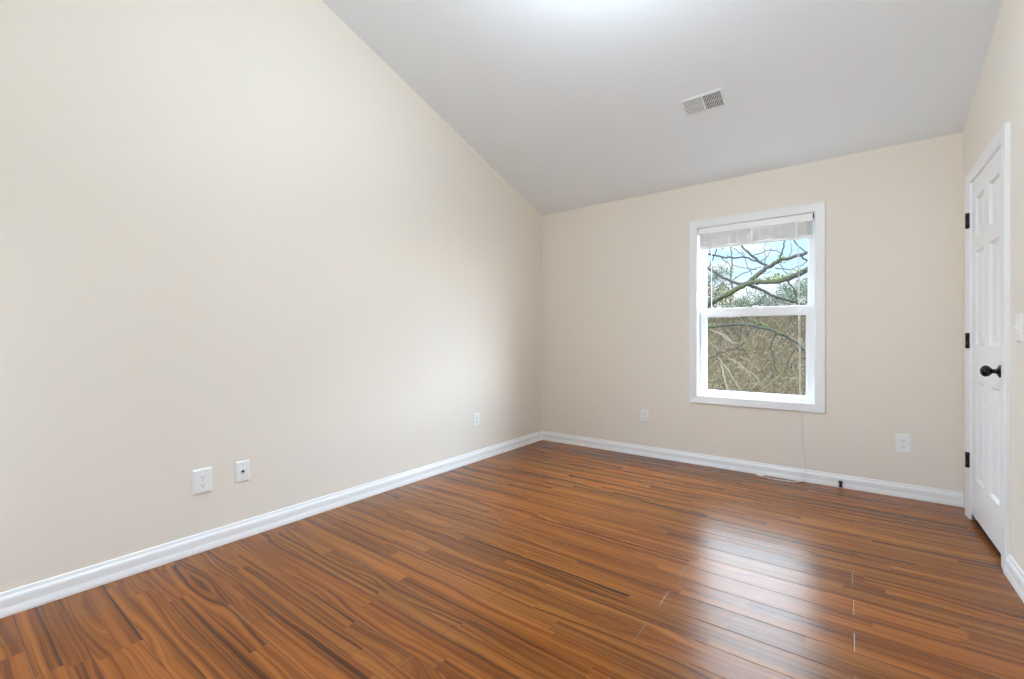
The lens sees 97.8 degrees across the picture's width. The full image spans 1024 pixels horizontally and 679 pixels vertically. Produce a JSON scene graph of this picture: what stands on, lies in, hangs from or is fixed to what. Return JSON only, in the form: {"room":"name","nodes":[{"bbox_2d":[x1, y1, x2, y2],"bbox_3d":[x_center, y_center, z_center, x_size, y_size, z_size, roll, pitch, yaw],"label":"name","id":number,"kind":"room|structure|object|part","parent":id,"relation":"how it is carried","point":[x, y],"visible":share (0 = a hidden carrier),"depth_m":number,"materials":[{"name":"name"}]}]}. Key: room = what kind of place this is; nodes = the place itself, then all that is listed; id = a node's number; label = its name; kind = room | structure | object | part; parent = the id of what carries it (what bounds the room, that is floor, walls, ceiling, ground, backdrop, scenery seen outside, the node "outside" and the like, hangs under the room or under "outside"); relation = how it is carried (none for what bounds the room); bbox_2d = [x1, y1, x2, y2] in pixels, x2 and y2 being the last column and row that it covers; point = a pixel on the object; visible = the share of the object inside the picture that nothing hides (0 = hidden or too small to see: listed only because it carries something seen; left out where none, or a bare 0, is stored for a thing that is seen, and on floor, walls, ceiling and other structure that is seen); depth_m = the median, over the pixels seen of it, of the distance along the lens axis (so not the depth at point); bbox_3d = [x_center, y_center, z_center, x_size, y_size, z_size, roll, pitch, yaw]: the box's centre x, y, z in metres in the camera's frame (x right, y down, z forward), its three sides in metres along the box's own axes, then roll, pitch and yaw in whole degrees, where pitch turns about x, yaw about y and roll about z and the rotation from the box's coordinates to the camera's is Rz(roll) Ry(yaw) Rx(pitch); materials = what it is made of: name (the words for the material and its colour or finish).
{"room":"empty bedroom","nodes":[
{"label":"empty bedroom","id":0,"kind":"room"},
{"bbox_2d":[0,0,541,592],"bbox_3d":[-1.147,-0.861,3.035,0.170,3.893,4.680,0,0,37],"label":"wall","id":1,"kind":"structure","parent":0,"point":[231,231],"depth_m":2.38,"materials":[{"name":"beige paint"}]},
{"bbox_2d":[192,467,211,495],"bbox_3d":[-1.590,0.728,2.296,0.008,0.127,0.088,0,0,37],"label":"wall outlet","id":2,"kind":"object","parent":1,"relation":"attached to","point":[201,478],"visible":1,"depth_m":2.29,"materials":[{"name":"white plastic"}]},
{"bbox_2d":[199,474,206,479],"bbox_3d":[-1.588,0.707,2.295,0.002,0.028,0.034,0,0,37],"label":"receptacle","id":3,"kind":"object","parent":2,"relation":"attached to","point":[201,476],"depth_m":2.29,"materials":[{"name":"grey plastic"}]},
{"bbox_2d":[199,482,206,487],"bbox_3d":[-1.588,0.749,2.295,0.002,0.028,0.034,0,0,37],"label":"receptacle","id":4,"kind":"object","parent":2,"relation":"attached to","point":[201,484],"depth_m":2.29,"materials":[{"name":"grey plastic"}]},
{"bbox_2d":[235,460,248,482],"bbox_3d":[-1.475,0.723,2.447,0.011,0.115,0.073,0,0,37],"label":"wall plate","id":5,"kind":"object","parent":1,"relation":"attached to","point":[241,467],"visible":1,"depth_m":2.44,"materials":[{"name":"white plastic"}]},
{"bbox_2d":[0,431,541,618],"bbox_3d":[-1.071,1.039,2.978,0.022,0.092,4.680,0,0,37],"label":"baseboard","id":6,"kind":"structure","parent":1,"relation":"attached to","point":[26,597],"depth_m":2.31,"materials":[{"name":"white wood"}]},
{"bbox_2d":[473,413,479,426],"bbox_3d":[-0.314,0.716,3.998,0.008,0.114,0.084,0,0,37],"label":"wall outlet","id":7,"kind":"object","parent":1,"relation":"attached to","point":[476,417],"visible":1,"depth_m":3.99,"materials":[{"name":"white plastic"}]},
{"bbox_2d":[0,440,1023,678],"bbox_3d":[0.556,1.155,1.758,4.427,0.140,5.020,0,0,37],"label":"floor","id":8,"kind":"structure","parent":0,"point":[543,559],"depth_m":1.90,"materials":[{"name":"brown wood"}]},
{"bbox_2d":[322,0,1002,214],"bbox_3d":[0.224,-2.138,2.007,3.597,1.685,5.020,0,0,37],"label":"ceiling","id":9,"kind":"structure","parent":0,"point":[575,104],"depth_m":2.90,"materials":[{"name":"white paint"}]},
{"bbox_2d":[680,88,726,116],"bbox_3d":[1.308,-1.614,3.050,0.266,0.052,0.159,0,0,37],"label":"ceiling vent","id":10,"kind":"object","parent":9,"relation":"in","point":[713,99],"visible":1,"depth_m":3.04,"materials":[{"name":"white metal"}]},
{"bbox_2d":[542,132,962,491],"bbox_3d":[1.679,-0.132,3.947,3.597,2.433,0.170,0,0,37],"label":"wall","id":11,"kind":"structure","parent":0,"point":[615,274],"depth_m":3.37,"materials":[{"name":"beige paint"}]},
{"bbox_2d":[641,409,648,422],"bbox_3d":[1.237,0.714,4.167,0.078,0.118,0.008,0,0,37],"label":"wall outlet","id":12,"kind":"object","parent":11,"relation":"attached to","point":[644,413],"visible":1,"depth_m":4.16,"materials":[{"name":"white plastic"}]},
{"bbox_2d":[542,431,963,506],"bbox_3d":[1.621,1.039,3.871,3.257,0.092,0.022,0,0,37],"label":"baseboard","id":13,"kind":"structure","parent":11,"relation":"attached to","point":[941,496],"depth_m":3.52,"materials":[{"name":"white wood"}]},
{"bbox_2d":[689,201,825,412],"bbox_3d":[2.000,-0.240,3.696,0.979,1.585,0.191,0,0,37],"label":"window","id":14,"kind":"structure","parent":11,"relation":"in","point":[814,401],"depth_m":3.59,"materials":[{"name":"white"}]},
{"bbox_2d":[698,212,813,481],"bbox_3d":[1.936,0.061,3.610,0.837,2.050,0.127,0,0,37],"label":"mini blind","id":15,"kind":"object","parent":14,"relation":"attached to","point":[794,227],"visible":1,"depth_m":3.59,"materials":[{"name":"white plastic"}]},
{"bbox_3d":[1.962,-0.788,3.646,0.812,0.018,0.029,0,0,37],"label":"rail","id":16,"kind":"part","parent":15,"relation":"part of","materials":[{"name":"white plastic"}]},
{"bbox_3d":[2.105,0.088,3.465,0.272,1.991,0.091,0,0,37],"label":"lift cord","id":17,"kind":"part","parent":15,"relation":"part of","materials":[{"name":"white fabric"}]},
{"bbox_3d":[2.093,0.088,3.450,0.266,1.991,0.065,0,0,18],"label":"lift cord","id":18,"kind":"part","parent":15,"relation":"part of","materials":[{"name":"white fabric"}]},
{"bbox_3d":[2.010,0.110,3.710,0.846,0.750,0.032,0,0,37],"label":"sash","id":19,"kind":"part","parent":14,"relation":"part of","materials":[{"name":"white plastic"}]},
{"bbox_3d":[2.033,-0.583,3.740,0.846,0.767,0.032,0,0,37],"label":"sash","id":20,"kind":"part","parent":14,"relation":"part of","materials":[{"name":"white plastic"}]},
{"bbox_2d":[896,433,909,453],"bbox_3d":[2.692,0.717,3.076,0.076,0.129,0.008,0,0,37],"label":"wall outlet","id":21,"kind":"object","parent":11,"relation":"attached to","point":[902,440],"visible":1,"depth_m":3.07,"materials":[{"name":"white plastic"}]},
{"bbox_2d":[963,0,1023,571],"bbox_3d":[1.594,-0.861,0.979,0.170,3.893,4.680,0,0,37],"label":"wall","id":22,"kind":"structure","parent":0,"point":[998,99],"depth_m":2.02,"materials":[{"name":"beige paint"}]},
{"bbox_2d":[965,121,1009,569],"bbox_3d":[2.600,0.038,2.385,0.248,2.094,0.873,0,0,37],"label":"door","id":23,"kind":"structure","parent":22,"relation":"in","point":[987,184],"depth_m":2.37,"materials":[{"name":"white wood"}]},
{"bbox_3d":[2.342,0.155,2.187,0.071,0.063,0.063,0,0,37],"label":"knob","id":24,"kind":"part","parent":23,"relation":"part of","materials":[{"name":"black metal"}]},
{"bbox_2d":[974,520,1000,558],"bbox_3d":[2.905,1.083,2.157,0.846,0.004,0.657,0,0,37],"label":"trim","id":25,"kind":"structure","parent":22,"relation":"attached to","point":[975,521],"depth_m":2.42,"materials":[{"name":"brown"}]},
{"bbox_2d":[1003,554,1023,602],"bbox_3d":[1.204,1.039,0.618,0.022,0.092,3.634,0,0,37],"label":"baseboard","id":26,"kind":"structure","parent":22,"relation":"attached to","point":[1012,571],"depth_m":1.96,"materials":[{"name":"white wood"}]},
{"bbox_2d":[1014,314,1022,341],"bbox_3d":[2.207,-0.050,1.951,0.017,0.122,0.078,0,0,37],"label":"light switch","id":27,"kind":"object","parent":22,"relation":"attached to","point":[1019,317],"visible":1,"depth_m":1.93,"materials":[{"name":"white plastic"}]},
{"label":"outside","id":28,"kind":"structure","parent":0,"visible":0},
{"bbox_2d":[707,315,805,394],"bbox_3d":[15.260,0.201,53.680,110.000,9.414,95.000,0,0,37],"label":"hillside","id":29,"kind":"structure","parent":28,"point":[770,338],"depth_m":34.56,"materials":[{"name":"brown plant"}]},
{"bbox_2d":[707,265,735,332],"bbox_3d":[21.078,-4.284,47.019,4.644,7.395,4.322,0,0,-10],"label":"tree","id":30,"kind":"object","parent":29,"relation":"on","point":[725,271],"visible":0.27,"depth_m":46.70,"materials":[{"name":"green plant"}]},
{"bbox_2d":[710,281,741,318],"bbox_3d":[25.375,-4.558,53.966,4.043,5.059,4.086,0,0,-40],"label":"tree","id":31,"kind":"object","parent":29,"relation":"on","point":[728,281],"visible":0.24,"depth_m":53.20,"materials":[{"name":"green plant"}]},
{"bbox_2d":[707,263,745,308],"bbox_3d":[19.009,-3.718,43.521,6.576,8.018,5.558,0,0,37],"label":"tree","id":32,"kind":"object","parent":29,"relation":"on","point":[708,282],"visible":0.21,"depth_m":42.80,"materials":[{"name":"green plant"}]},
{"bbox_2d":[721,291,752,307],"bbox_3d":[38.200,-5.555,76.286,5.543,5.317,5.415,0,0,37],"label":"tree","id":33,"kind":"object","parent":29,"relation":"on","point":[741,300],"visible":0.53,"depth_m":75.43,"materials":[{"name":"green plant"}]},
{"bbox_2d":[733,292,767,306],"bbox_3d":[42.024,-6.107,78.670,6.573,5.916,6.027,0,0,37],"label":"tree","id":34,"kind":"object","parent":29,"relation":"on","point":[762,292],"visible":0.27,"depth_m":77.52,"materials":[{"name":"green plant"}]},
{"bbox_2d":[707,299,807,395],"bbox_3d":[18.103,-0.615,43.513,45.175,10.534,53.467,0,0,37],"label":"undergrowth","id":35,"kind":"object","parent":29,"relation":"on","point":[717,320],"visible":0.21,"depth_m":34.74,"materials":[{"name":"plant"}]},
{"bbox_2d":[707,240,807,392],"bbox_3d":[3.709,-0.556,8.248,1.626,10.725,5.159,0,0,-45],"label":"bare tree","id":36,"kind":"object","parent":29,"relation":"on","point":[753,280],"visible":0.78,"depth_m":7.38,"materials":[{"name":"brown plant"}]},
{"bbox_2d":[742,288,777,306],"bbox_3d":[42.199,-6.066,76.162,6.429,5.770,6.319,0,0,37],"label":"tree","id":37,"kind":"object","parent":29,"relation":"on","point":[753,295],"visible":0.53,"depth_m":75.52,"materials":[{"name":"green plant"}]},
{"bbox_2d":[753,290,783,305],"bbox_3d":[44.896,-6.006,76.983,6.608,5.386,6.393,0,0,37],"label":"tree","id":38,"kind":"object","parent":29,"relation":"on","point":[781,290],"visible":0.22,"depth_m":76.83,"materials":[{"name":"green plant"}]},
{"bbox_2d":[761,288,804,305],"bbox_3d":[41.636,-5.809,68.209,6.342,5.415,6.929,0,0,37],"label":"tree","id":39,"kind":"object","parent":29,"relation":"on","point":[783,291],"visible":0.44,"depth_m":68.78,"materials":[{"name":"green plant"}]},
{"bbox_2d":[776,282,807,305],"bbox_3d":[39.526,-6.008,62.957,6.347,5.969,5.369,0,0,-27],"label":"tree","id":40,"kind":"object","parent":29,"relation":"on","point":[784,286],"visible":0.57,"depth_m":62.51,"materials":[{"name":"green plant"}]},
{"bbox_2d":[787,278,807,304],"bbox_3d":[38.123,-6.018,56.257,6.172,5.992,5.576,0,0,-38],"label":"tree","id":41,"kind":"object","parent":29,"relation":"on","point":[804,283],"visible":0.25,"depth_m":56.54,"materials":[{"name":"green plant"}]},
{"bbox_2d":[800,275,807,293],"bbox_3d":[41.086,-6.401,58.728,5.904,6.404,5.850,0,0,22],"label":"tree","id":42,"kind":"object","parent":29,"relation":"on","point":[805,279],"visible":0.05,"depth_m":60.00,"materials":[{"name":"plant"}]}
]}

